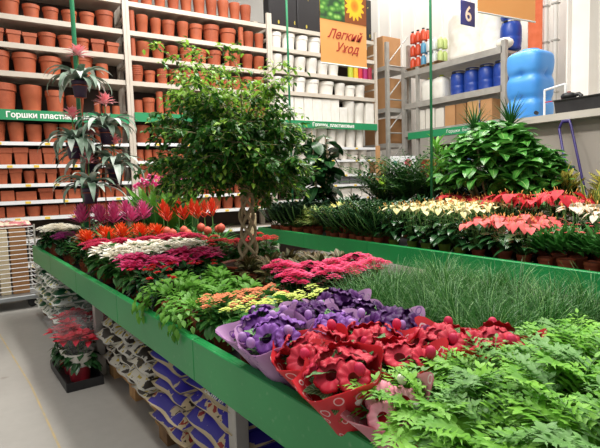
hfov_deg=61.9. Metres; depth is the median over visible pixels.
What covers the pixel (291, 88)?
flowerpot
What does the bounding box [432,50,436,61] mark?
pack
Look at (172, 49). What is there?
flowerpot
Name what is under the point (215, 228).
bromeliad
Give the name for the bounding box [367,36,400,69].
carton
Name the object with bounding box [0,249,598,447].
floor
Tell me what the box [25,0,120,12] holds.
shelf
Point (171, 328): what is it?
leafy plant
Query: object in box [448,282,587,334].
plant
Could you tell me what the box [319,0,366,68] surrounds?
hanging banner
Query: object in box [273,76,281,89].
flowerpot
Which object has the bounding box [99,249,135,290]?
chrysanthemum
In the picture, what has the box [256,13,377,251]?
pot rack
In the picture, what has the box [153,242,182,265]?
poinsettia
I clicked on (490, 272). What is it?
plant
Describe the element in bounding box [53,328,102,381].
poinsettia
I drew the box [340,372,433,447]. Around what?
pink gloxinia
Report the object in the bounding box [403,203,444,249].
poinsettia
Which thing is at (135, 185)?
curcuma
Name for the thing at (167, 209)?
red guzmania
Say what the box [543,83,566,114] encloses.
frame
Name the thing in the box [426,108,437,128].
carton
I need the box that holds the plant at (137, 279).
[126,266,157,305]
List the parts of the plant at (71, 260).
pot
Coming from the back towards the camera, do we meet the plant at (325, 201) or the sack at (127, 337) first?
the plant at (325, 201)
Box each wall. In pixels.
[138,0,263,22]
[363,0,599,201]
[515,117,599,224]
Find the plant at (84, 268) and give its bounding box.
[72,248,88,272]
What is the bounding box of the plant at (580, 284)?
[540,262,599,329]
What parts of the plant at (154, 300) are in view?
pot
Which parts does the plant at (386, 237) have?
pot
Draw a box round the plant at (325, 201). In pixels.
[295,199,330,228]
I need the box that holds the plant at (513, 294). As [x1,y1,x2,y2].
[472,274,570,329]
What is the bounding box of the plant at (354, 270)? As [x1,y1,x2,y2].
[310,270,394,293]
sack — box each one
[32,283,44,291]
[33,263,44,270]
[33,276,43,284]
[34,269,47,276]
[35,298,45,307]
[39,289,50,298]
[40,273,50,281]
[40,304,55,314]
[41,283,49,289]
[42,299,53,307]
[44,278,69,289]
[45,272,58,280]
[46,288,79,298]
[46,295,88,307]
[48,311,92,323]
[53,302,91,313]
[95,327,121,347]
[100,351,122,367]
[101,317,122,332]
[102,343,122,355]
[112,341,133,358]
[114,328,138,345]
[116,364,135,384]
[117,355,135,370]
[125,340,157,364]
[125,368,160,393]
[127,356,158,377]
[131,385,154,405]
[145,391,192,431]
[148,350,188,377]
[149,409,194,447]
[150,362,197,395]
[151,378,195,411]
[182,377,230,413]
[184,407,276,447]
[186,390,258,435]
[187,427,284,447]
[188,443,200,447]
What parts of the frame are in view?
post, rail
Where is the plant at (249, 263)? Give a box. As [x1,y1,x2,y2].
[232,254,264,281]
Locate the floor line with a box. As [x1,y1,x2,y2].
[0,335,60,447]
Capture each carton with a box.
[263,0,296,27]
[296,0,319,31]
[364,78,401,109]
[365,119,401,145]
[366,0,370,40]
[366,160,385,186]
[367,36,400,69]
[420,110,425,129]
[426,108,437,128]
[435,108,444,126]
[445,105,455,125]
[456,103,466,124]
[467,100,480,122]
[481,98,500,120]
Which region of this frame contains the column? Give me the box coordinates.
[566,0,599,96]
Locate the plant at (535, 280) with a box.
[506,267,598,317]
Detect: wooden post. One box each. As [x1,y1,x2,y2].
[249,213,256,239]
[375,146,380,197]
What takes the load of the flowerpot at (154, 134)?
on the pot rack at (139, 90)
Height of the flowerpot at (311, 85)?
0.309 m
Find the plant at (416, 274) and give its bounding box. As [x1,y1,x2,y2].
[377,260,460,305]
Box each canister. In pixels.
[421,78,432,100]
[432,75,450,98]
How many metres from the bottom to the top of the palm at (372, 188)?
1.217 m
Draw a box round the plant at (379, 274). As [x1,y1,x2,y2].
[337,260,422,306]
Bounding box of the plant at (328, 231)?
[307,203,346,235]
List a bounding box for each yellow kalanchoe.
[219,295,273,364]
[262,291,305,307]
[293,284,323,301]
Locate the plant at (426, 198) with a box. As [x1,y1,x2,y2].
[404,194,435,235]
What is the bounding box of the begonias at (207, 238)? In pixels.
[202,235,228,258]
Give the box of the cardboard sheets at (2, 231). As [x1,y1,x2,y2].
[0,229,11,295]
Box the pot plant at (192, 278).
[174,276,201,304]
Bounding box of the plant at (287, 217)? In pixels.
[274,205,302,230]
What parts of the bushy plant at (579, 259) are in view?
pot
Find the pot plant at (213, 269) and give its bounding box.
[200,264,232,282]
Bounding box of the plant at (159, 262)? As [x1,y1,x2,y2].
[149,261,180,280]
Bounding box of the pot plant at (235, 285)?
[227,273,251,292]
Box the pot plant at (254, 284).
[234,278,265,294]
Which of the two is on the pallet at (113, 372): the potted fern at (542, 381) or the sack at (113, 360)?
the sack at (113, 360)
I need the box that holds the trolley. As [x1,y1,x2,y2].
[0,224,38,305]
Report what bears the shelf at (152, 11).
attached to the pot rack at (139, 90)
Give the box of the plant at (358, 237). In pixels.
[331,203,382,240]
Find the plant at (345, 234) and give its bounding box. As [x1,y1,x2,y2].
[310,197,370,238]
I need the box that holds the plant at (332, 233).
[316,206,348,236]
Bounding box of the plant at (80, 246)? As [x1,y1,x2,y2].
[69,242,86,267]
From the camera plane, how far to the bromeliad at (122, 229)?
5.20 m
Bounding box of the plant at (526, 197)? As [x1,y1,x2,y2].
[493,197,542,214]
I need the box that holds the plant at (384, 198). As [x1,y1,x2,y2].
[376,192,393,204]
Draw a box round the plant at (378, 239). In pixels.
[349,199,407,242]
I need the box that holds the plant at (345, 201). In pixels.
[341,196,397,240]
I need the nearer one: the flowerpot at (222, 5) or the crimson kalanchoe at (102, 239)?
the crimson kalanchoe at (102, 239)
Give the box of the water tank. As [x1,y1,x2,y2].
[507,48,554,118]
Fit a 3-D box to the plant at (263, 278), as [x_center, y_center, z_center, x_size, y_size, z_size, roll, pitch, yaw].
[-0.162,0.381,3.422,0.304,0.284,0.279,-3,5,-18]
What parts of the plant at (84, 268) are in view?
pot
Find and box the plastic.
[496,37,513,47]
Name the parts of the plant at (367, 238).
pot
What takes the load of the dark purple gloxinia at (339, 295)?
on the display table at (278, 410)
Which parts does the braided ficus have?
braided stem, braided stem, braided stem, braided stem, braided stem, braided stem, braided stem, braided stem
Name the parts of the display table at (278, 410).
fascia panel, fascia panel, fascia panel, leg, fascia panel, leg, fascia panel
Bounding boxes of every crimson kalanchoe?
[78,238,112,274]
[81,241,106,277]
[108,237,139,262]
[137,236,166,240]
[156,233,175,240]
[157,234,183,241]
[175,232,199,237]
[179,232,206,245]
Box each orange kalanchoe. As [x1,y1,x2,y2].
[193,293,221,343]
[199,292,244,352]
[227,288,257,309]
[231,295,258,316]
[244,287,267,304]
[248,283,289,306]
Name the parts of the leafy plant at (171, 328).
pot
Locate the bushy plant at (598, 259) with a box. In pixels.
[588,222,599,260]
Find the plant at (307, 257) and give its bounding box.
[297,250,313,278]
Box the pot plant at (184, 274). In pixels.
[170,269,200,298]
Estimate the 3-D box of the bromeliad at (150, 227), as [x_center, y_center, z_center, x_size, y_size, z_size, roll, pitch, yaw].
[-1.664,0.178,5.660,0.486,0.394,0.457,-4,5,-21]
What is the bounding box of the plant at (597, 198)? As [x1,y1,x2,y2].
[584,184,599,220]
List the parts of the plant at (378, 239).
pot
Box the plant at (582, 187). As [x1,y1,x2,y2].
[570,178,599,252]
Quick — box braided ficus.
[128,36,323,280]
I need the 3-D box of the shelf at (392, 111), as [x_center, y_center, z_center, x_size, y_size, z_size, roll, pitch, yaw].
[1.703,-2.857,13.355,0.740,0.100,2.600,-5,6,-33]
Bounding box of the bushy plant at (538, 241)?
[523,226,563,265]
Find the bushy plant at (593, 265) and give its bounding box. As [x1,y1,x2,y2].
[570,223,599,271]
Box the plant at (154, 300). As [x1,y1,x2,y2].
[145,275,178,313]
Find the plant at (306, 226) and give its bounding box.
[289,202,322,228]
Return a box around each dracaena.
[292,205,312,233]
[303,206,322,233]
[304,205,323,234]
[418,134,452,203]
[456,101,492,179]
[484,91,538,216]
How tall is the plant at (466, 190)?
0.752 m
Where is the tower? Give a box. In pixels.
[66,84,115,229]
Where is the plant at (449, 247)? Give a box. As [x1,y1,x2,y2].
[417,247,470,282]
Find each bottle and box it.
[410,31,414,44]
[410,44,415,56]
[421,28,425,40]
[421,41,425,53]
[425,29,428,41]
[426,39,428,51]
[437,35,442,48]
[437,49,442,59]
[442,36,447,49]
[443,49,447,60]
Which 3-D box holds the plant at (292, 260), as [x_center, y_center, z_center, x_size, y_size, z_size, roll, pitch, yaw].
[-0.010,0.376,3.481,0.289,0.275,0.307,-6,7,-43]
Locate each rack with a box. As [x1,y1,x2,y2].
[0,0,135,282]
[117,0,276,248]
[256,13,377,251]
[363,36,411,194]
[401,39,516,172]
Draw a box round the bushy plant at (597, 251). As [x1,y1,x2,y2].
[587,231,599,257]
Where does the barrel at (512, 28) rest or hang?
on the rack at (445, 68)
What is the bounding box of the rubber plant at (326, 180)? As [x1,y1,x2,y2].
[294,126,345,231]
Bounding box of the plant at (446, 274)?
[410,254,497,304]
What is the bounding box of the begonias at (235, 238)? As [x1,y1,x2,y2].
[227,238,249,257]
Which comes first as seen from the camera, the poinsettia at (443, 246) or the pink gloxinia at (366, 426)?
the pink gloxinia at (366, 426)
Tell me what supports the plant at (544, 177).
on the display table at (390, 252)
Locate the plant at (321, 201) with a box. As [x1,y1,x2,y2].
[302,200,335,228]
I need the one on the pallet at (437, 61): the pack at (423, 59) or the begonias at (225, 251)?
the pack at (423, 59)
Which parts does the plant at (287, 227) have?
pot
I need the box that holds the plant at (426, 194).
[412,190,429,217]
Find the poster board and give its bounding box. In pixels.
[390,156,415,178]
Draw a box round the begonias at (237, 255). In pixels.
[228,238,255,258]
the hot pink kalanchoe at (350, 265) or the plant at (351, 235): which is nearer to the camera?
the hot pink kalanchoe at (350, 265)
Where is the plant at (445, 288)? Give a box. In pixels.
[388,264,499,322]
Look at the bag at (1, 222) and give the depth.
6.67 m
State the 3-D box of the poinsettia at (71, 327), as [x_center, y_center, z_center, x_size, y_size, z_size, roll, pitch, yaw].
[-1.937,1.040,4.268,0.366,0.448,0.380,-3,5,-19]
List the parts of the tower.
rod, rod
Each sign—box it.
[0,109,129,123]
[134,112,258,121]
[280,119,376,130]
[408,125,469,139]
[460,0,474,26]
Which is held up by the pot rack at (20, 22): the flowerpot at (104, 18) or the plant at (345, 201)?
the flowerpot at (104, 18)
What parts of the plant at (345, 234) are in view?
pot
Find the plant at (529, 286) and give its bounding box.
[484,267,578,323]
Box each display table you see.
[32,245,392,447]
[258,222,599,297]
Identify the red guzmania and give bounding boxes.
[155,199,182,232]
[161,204,177,231]
[169,196,197,235]
[175,203,203,232]
[179,200,205,237]
[187,199,214,230]
[191,200,214,233]
[196,196,233,238]
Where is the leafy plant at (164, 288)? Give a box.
[131,276,212,328]
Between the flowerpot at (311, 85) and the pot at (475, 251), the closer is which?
the pot at (475, 251)
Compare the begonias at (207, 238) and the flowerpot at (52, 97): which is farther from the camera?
the flowerpot at (52, 97)
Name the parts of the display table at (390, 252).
fascia panel, fascia panel, fascia panel, fascia panel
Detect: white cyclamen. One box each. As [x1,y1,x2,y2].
[36,225,53,252]
[40,226,68,255]
[41,223,67,244]
[57,226,80,233]
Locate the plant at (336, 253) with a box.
[331,249,356,272]
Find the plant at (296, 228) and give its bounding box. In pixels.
[281,200,314,232]
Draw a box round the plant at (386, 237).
[358,199,411,243]
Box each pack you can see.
[410,31,419,44]
[410,44,419,57]
[410,57,415,67]
[415,30,421,43]
[415,42,421,55]
[415,55,421,65]
[421,28,428,41]
[421,41,427,54]
[421,54,425,64]
[426,39,432,52]
[432,37,438,50]
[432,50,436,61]
[437,35,447,49]
[437,49,447,60]
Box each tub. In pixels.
[338,188,350,196]
[351,188,360,195]
[360,187,370,195]
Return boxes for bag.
[0,221,5,229]
[3,220,30,228]
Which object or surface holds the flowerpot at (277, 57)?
on the pot rack at (342, 77)
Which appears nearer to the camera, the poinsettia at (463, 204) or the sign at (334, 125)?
the poinsettia at (463, 204)
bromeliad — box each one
[37,105,105,159]
[44,43,111,102]
[52,152,129,205]
[53,127,128,174]
[61,229,91,260]
[63,229,101,264]
[70,92,136,146]
[79,224,114,241]
[83,134,145,184]
[94,226,123,256]
[97,224,138,238]
[111,221,136,239]
[128,222,150,237]
[128,223,161,240]
[145,223,163,235]
[146,223,155,235]
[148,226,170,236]
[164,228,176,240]
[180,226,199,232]
[193,226,223,252]
[197,223,218,245]
[210,225,233,244]
[211,223,237,248]
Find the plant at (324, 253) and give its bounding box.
[322,251,333,277]
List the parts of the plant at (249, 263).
pot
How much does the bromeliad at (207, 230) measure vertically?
0.355 m
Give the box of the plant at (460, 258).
[438,258,501,312]
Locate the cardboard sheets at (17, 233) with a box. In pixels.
[7,228,29,293]
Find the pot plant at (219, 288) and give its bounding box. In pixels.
[195,278,236,310]
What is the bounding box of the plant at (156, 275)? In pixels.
[139,266,173,310]
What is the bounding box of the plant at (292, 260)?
[288,258,313,277]
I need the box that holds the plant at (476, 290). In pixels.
[443,272,527,314]
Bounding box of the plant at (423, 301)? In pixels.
[383,274,477,323]
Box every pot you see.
[49,243,59,255]
[63,249,72,260]
[66,142,80,158]
[69,366,90,381]
[71,80,86,97]
[82,188,97,203]
[85,158,98,173]
[98,128,112,143]
[102,266,112,283]
[107,168,121,183]
[213,337,231,352]
[221,258,263,280]
[240,354,249,364]
[303,228,311,233]
[314,229,322,234]
[388,239,399,244]
[407,240,418,247]
[420,242,432,249]
[438,243,451,251]
[453,246,465,253]
[471,248,484,256]
[491,246,500,256]
[497,250,512,259]
[516,253,531,262]
[537,250,552,255]
[566,250,583,256]
[588,253,593,259]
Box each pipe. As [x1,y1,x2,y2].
[542,0,550,50]
[551,0,560,113]
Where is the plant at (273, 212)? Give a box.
[266,201,293,229]
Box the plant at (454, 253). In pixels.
[425,253,492,284]
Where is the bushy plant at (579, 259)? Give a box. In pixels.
[560,222,593,269]
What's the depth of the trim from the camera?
7.16 m
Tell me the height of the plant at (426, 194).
0.634 m
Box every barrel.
[450,70,464,94]
[464,67,478,91]
[478,63,493,89]
[493,60,508,86]
[500,18,521,51]
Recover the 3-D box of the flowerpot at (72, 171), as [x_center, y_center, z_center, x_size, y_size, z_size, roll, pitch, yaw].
[-3.772,-0.804,8.439,0.164,0.200,0.161,2,6,40]
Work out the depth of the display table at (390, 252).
5.13 m
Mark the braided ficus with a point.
(233, 146)
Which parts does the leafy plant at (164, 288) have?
pot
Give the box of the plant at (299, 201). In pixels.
[293,199,319,232]
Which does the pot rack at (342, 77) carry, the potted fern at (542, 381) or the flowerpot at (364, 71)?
the flowerpot at (364, 71)
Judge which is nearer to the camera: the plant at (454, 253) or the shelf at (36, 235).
the plant at (454, 253)
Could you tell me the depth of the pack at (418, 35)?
11.96 m
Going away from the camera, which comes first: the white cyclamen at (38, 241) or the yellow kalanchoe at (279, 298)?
the yellow kalanchoe at (279, 298)
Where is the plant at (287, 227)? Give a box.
[272,201,300,230]
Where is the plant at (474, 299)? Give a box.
[433,276,551,330]
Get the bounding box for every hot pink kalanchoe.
[261,258,304,299]
[274,268,315,300]
[292,260,324,299]
[310,265,349,298]
[315,257,346,287]
[332,261,369,289]
[340,252,371,279]
[354,257,391,286]
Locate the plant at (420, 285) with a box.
[392,266,466,311]
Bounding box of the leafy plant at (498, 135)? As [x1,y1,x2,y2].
[427,120,550,213]
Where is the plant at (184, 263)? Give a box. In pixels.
[167,260,200,278]
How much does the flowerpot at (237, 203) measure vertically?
0.236 m
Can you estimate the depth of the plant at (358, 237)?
6.16 m
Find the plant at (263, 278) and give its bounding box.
[256,260,287,286]
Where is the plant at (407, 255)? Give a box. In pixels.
[396,255,444,287]
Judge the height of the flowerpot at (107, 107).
0.152 m
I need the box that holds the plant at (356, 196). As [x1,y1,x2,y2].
[348,192,365,203]
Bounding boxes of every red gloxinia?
[270,319,353,398]
[291,338,384,435]
[347,318,419,344]
[348,335,448,380]
[408,316,482,387]
[462,317,546,363]
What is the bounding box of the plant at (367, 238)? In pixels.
[340,202,396,241]
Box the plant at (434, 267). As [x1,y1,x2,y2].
[400,248,484,291]
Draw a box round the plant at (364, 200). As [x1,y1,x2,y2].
[343,198,396,236]
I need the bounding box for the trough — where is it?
[552,93,599,113]
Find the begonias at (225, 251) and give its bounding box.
[206,238,236,262]
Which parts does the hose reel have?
handle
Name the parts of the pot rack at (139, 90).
price rail, price rail, price rail, price rail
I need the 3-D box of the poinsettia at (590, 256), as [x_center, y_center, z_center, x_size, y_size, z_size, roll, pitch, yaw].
[2.712,0.052,4.643,0.550,0.558,0.547,-1,5,7]
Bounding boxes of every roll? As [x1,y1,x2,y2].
[448,8,480,59]
[479,14,501,51]
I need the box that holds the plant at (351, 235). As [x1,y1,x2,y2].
[320,197,382,239]
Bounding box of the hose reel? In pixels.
[561,91,582,98]
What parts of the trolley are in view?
cage post, cage post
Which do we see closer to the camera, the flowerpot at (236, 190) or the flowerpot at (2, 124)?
the flowerpot at (2, 124)
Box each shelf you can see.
[0,13,122,41]
[0,41,123,65]
[0,70,125,90]
[0,145,117,147]
[0,196,128,201]
[0,213,90,218]
[7,232,116,240]
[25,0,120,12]
[120,1,265,34]
[122,30,266,57]
[123,55,267,77]
[124,81,260,99]
[136,143,189,147]
[213,223,269,228]
[258,24,373,46]
[262,46,373,67]
[262,69,374,85]
[266,90,374,103]
[363,143,401,151]
[372,66,400,79]
[374,108,407,118]
[408,50,516,79]
[413,92,500,109]
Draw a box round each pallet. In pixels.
[43,312,103,325]
[109,364,158,425]
[157,422,187,447]
[406,60,443,71]
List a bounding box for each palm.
[337,153,433,202]
[352,148,439,222]
[359,148,455,227]
[386,143,477,217]
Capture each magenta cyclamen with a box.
[49,231,75,253]
[54,232,79,260]
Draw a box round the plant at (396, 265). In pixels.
[357,253,437,293]
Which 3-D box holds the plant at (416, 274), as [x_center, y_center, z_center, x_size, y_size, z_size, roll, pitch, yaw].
[0.635,0.377,2.696,0.483,0.369,0.558,-6,6,-40]
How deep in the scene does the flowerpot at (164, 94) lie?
9.15 m
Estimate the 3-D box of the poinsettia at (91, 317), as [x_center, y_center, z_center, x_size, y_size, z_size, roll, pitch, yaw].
[-1.964,0.994,5.035,0.388,0.475,0.403,2,6,40]
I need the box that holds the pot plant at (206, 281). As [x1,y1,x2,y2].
[191,278,223,295]
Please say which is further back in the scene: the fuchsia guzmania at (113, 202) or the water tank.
the water tank
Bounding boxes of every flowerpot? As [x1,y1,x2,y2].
[0,0,18,14]
[0,28,3,40]
[0,50,9,70]
[0,82,16,108]
[0,121,4,140]
[0,148,12,164]
[0,170,7,183]
[0,191,14,201]
[0,207,4,217]
[4,29,20,42]
[6,206,24,217]
[7,122,23,141]
[9,168,21,183]
[11,52,36,72]
[13,147,28,164]
[15,191,36,200]
[19,85,41,110]
[22,3,39,17]
[22,32,36,44]
[23,171,34,183]
[25,124,41,141]
[26,206,40,215]
[29,149,41,163]
[35,169,45,182]
[36,188,53,199]
[37,32,55,46]
[38,56,61,74]
[41,148,55,163]
[41,205,58,215]
[42,6,58,19]
[43,123,57,141]
[45,90,63,111]
[46,169,56,182]
[54,189,66,198]
[57,35,71,48]
[57,168,70,182]
[58,148,69,163]
[58,204,75,214]
[59,124,75,141]
[61,9,76,22]
[65,95,83,112]
[67,189,80,198]
[70,55,92,76]
[71,170,80,181]
[77,38,88,50]
[79,11,93,24]
[89,38,104,51]
[90,202,107,212]
[94,102,100,112]
[94,127,100,142]
[95,10,112,27]
[95,63,108,78]
[99,187,115,196]
[102,106,109,113]
[103,41,118,53]
[107,201,122,210]
[111,149,121,156]
[112,106,119,113]
[114,126,122,142]
[114,188,126,196]
[129,10,134,30]
[130,38,135,55]
[132,65,142,81]
[134,100,142,111]
[135,14,147,32]
[135,41,148,56]
[135,125,149,142]
[137,150,143,160]
[139,166,148,178]
[139,182,145,196]
[141,0,151,4]
[142,98,154,112]
[144,70,154,82]
[144,150,151,160]
[149,18,160,33]
[151,43,163,58]
[151,126,172,142]
[152,150,159,157]
[154,0,164,6]
[156,69,167,83]
[156,91,163,113]
[160,150,167,157]
[161,20,174,35]
[164,94,170,113]
[165,45,177,59]
[167,0,178,8]
[168,69,180,83]
[176,21,187,37]
[179,47,191,61]
[180,0,190,10]
[181,70,193,83]
[188,23,201,39]
[193,0,204,13]
[193,49,206,63]
[194,71,207,84]
[197,197,208,208]
[202,24,218,41]
[205,0,216,15]
[206,50,220,64]
[209,73,219,87]
[209,197,220,208]
[217,0,228,17]
[219,28,235,43]
[221,196,232,207]
[224,50,228,65]
[229,2,239,19]
[229,53,239,66]
[231,76,240,88]
[233,196,243,207]
[234,185,239,192]
[238,27,243,45]
[240,4,250,20]
[241,54,252,68]
[241,77,252,89]
[243,31,252,46]
[252,77,263,90]
[253,56,263,69]
[254,33,262,47]
[272,31,280,46]
[273,53,281,68]
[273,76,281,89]
[274,96,283,118]
[281,32,294,48]
[282,55,293,70]
[283,76,293,90]
[284,96,293,119]
[293,57,305,71]
[293,77,305,91]
[294,35,307,50]
[294,97,303,119]
[303,97,312,120]
[305,58,316,72]
[305,79,318,92]
[305,128,316,143]
[307,37,319,52]
[312,98,321,120]
[316,60,327,74]
[316,128,326,143]
[318,81,333,94]
[322,99,330,121]
[327,64,337,75]
[327,129,335,146]
[330,99,338,121]
[334,83,344,95]
[335,129,344,146]
[339,107,346,122]
[339,149,347,158]
[339,162,349,173]
[342,101,353,122]
[344,85,354,96]
[345,129,354,146]
[347,150,357,158]
[348,67,352,76]
[349,162,359,173]
[353,68,357,77]
[354,85,364,96]
[354,103,363,122]
[355,130,362,146]
[357,150,366,158]
[358,68,362,78]
[359,162,368,173]
[362,69,366,78]
[363,103,373,123]
[367,68,371,79]
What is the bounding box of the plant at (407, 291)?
[351,273,443,308]
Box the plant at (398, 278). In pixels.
[338,258,436,304]
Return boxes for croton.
[541,161,587,219]
[572,170,599,211]
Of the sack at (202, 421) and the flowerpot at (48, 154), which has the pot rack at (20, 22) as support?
the flowerpot at (48, 154)
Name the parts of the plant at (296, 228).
pot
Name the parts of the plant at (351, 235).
pot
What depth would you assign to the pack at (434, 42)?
11.55 m
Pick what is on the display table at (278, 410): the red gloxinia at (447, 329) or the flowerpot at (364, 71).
the red gloxinia at (447, 329)
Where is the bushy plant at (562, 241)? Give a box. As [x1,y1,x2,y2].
[543,223,586,268]
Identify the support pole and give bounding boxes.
[69,0,88,230]
[285,0,293,222]
[429,0,432,217]
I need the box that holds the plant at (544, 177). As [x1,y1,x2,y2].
[522,175,566,216]
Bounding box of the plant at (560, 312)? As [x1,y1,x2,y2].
[481,269,599,329]
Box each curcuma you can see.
[119,182,147,223]
[125,174,168,227]
[127,176,166,200]
[129,179,175,235]
[137,173,200,233]
[149,179,205,203]
[181,189,209,229]
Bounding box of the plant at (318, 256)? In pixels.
[306,251,341,280]
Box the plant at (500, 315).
[431,283,579,349]
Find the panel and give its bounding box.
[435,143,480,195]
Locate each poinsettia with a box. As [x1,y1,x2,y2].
[44,317,81,367]
[50,307,94,343]
[50,324,94,374]
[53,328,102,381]
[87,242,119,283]
[89,311,104,332]
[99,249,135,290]
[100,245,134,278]
[109,252,154,292]
[117,260,150,299]
[119,239,144,246]
[129,245,160,272]
[130,241,159,251]
[143,239,163,253]
[143,253,169,273]
[146,255,181,277]
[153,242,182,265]
[154,239,182,254]
[165,245,203,269]
[169,236,185,253]
[170,252,203,274]
[173,238,194,244]
[177,239,207,249]
[194,249,225,277]
[196,245,220,265]
[373,203,414,244]
[390,203,432,247]
[395,200,433,244]
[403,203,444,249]
[409,198,447,247]
[412,200,440,222]
[420,202,462,251]
[435,191,465,217]
[435,197,463,245]
[442,199,476,245]
[442,200,479,251]
[455,215,502,256]
[458,201,498,248]
[460,193,482,221]
[460,197,497,248]
[473,193,499,206]
[474,213,520,256]
[477,193,502,244]
[479,200,513,251]
[484,194,514,214]
[500,210,539,253]
[503,192,538,241]
[528,190,572,223]
[558,195,597,223]
[568,200,599,259]
[578,207,599,260]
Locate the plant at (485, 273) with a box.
[454,259,530,290]
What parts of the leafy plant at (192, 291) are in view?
pot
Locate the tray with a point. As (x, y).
(96, 378)
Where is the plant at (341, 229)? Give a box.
[331,201,342,236]
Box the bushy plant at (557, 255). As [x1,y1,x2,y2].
[543,221,571,266]
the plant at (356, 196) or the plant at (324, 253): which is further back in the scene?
the plant at (356, 196)
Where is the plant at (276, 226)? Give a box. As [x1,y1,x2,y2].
[266,201,281,229]
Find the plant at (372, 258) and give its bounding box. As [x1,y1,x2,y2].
[325,258,408,294]
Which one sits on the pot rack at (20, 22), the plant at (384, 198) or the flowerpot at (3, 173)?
the flowerpot at (3, 173)
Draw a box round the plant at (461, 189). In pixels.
[439,183,469,203]
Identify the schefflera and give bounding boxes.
[481,139,585,222]
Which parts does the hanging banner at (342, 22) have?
rod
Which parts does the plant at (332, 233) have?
pot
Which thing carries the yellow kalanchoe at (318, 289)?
on the display table at (278, 410)
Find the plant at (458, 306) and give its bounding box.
[400,278,529,328]
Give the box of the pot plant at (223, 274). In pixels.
[208,267,237,289]
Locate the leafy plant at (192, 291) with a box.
[161,289,223,331]
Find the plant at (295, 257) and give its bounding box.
[277,255,306,266]
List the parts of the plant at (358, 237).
pot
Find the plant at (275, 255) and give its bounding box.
[256,250,284,276]
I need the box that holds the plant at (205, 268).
[196,259,223,281]
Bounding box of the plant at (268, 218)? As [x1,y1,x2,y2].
[258,208,279,228]
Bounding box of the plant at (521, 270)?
[463,255,562,306]
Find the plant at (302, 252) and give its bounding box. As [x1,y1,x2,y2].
[299,250,321,278]
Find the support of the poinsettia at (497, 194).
on the display table at (390, 252)
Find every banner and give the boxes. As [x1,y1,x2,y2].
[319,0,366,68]
[477,0,535,22]
[528,0,542,48]
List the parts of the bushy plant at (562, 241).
pot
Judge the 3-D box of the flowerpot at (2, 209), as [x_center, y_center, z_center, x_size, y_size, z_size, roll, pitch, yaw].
[-4.766,-0.174,7.848,0.230,0.166,0.216,-5,6,-30]
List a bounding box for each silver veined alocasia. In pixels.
[69,222,102,255]
[76,219,100,237]
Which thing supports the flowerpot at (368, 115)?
on the pot rack at (342, 77)
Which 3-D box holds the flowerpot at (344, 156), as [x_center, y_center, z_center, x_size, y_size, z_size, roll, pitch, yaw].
[0.988,-1.610,11.563,0.236,0.247,0.240,-1,5,9]
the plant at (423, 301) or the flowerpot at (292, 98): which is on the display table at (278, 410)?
the plant at (423, 301)
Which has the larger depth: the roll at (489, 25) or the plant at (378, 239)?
the roll at (489, 25)
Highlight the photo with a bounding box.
[319,0,365,25]
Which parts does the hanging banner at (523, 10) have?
rod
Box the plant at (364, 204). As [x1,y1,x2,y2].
[361,202,409,243]
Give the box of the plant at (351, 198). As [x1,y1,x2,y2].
[324,196,379,232]
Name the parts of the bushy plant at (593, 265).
pot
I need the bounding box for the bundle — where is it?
[421,75,450,100]
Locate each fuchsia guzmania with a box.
[62,203,98,247]
[62,205,91,242]
[88,202,113,237]
[89,204,112,237]
[94,205,130,238]
[105,201,130,231]
[109,200,149,233]
[120,205,141,237]
[125,198,147,233]
[127,200,161,233]
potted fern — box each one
[338,358,532,447]
[408,369,566,447]
[419,331,567,396]
[476,374,599,447]
[481,349,599,445]
[483,324,599,390]
[511,326,599,408]
[514,308,599,370]
[558,391,599,446]
[583,328,599,372]
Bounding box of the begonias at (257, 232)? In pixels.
[248,232,269,253]
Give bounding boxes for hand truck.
[558,119,593,231]
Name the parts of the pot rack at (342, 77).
price rail, price rail, price rail, price rail, price rail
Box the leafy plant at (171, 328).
[160,292,234,344]
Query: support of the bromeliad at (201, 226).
on the display table at (278, 410)
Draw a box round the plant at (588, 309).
[509,271,599,332]
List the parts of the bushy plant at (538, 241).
pot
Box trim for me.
[490,108,599,124]
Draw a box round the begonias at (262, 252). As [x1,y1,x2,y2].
[256,235,280,257]
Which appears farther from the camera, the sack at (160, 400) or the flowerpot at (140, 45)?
the flowerpot at (140, 45)
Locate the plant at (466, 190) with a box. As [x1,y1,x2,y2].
[452,185,488,210]
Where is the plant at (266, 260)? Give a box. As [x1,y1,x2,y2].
[250,256,277,295]
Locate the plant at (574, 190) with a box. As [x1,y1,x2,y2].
[542,183,580,220]
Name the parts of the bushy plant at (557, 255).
pot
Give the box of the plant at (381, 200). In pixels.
[379,198,390,217]
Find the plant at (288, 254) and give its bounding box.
[278,247,305,260]
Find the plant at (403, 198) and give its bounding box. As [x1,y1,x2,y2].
[393,195,412,236]
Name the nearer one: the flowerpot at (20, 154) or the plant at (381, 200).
the plant at (381, 200)
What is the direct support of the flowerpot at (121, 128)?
on the pot rack at (20, 22)
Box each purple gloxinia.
[215,302,296,371]
[234,309,314,390]
[278,299,340,320]
[301,308,364,334]
[302,287,371,309]
[324,298,384,324]
[359,305,430,336]
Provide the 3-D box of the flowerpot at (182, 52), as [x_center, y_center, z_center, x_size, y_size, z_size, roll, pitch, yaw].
[-2.140,-3.150,9.386,0.236,0.263,0.240,-5,6,-30]
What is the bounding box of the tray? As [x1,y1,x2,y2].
[50,360,103,392]
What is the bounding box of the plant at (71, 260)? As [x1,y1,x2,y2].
[62,239,77,264]
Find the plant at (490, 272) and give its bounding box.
[439,258,547,304]
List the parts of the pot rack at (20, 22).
price rail, price rail, price rail, price rail, price rail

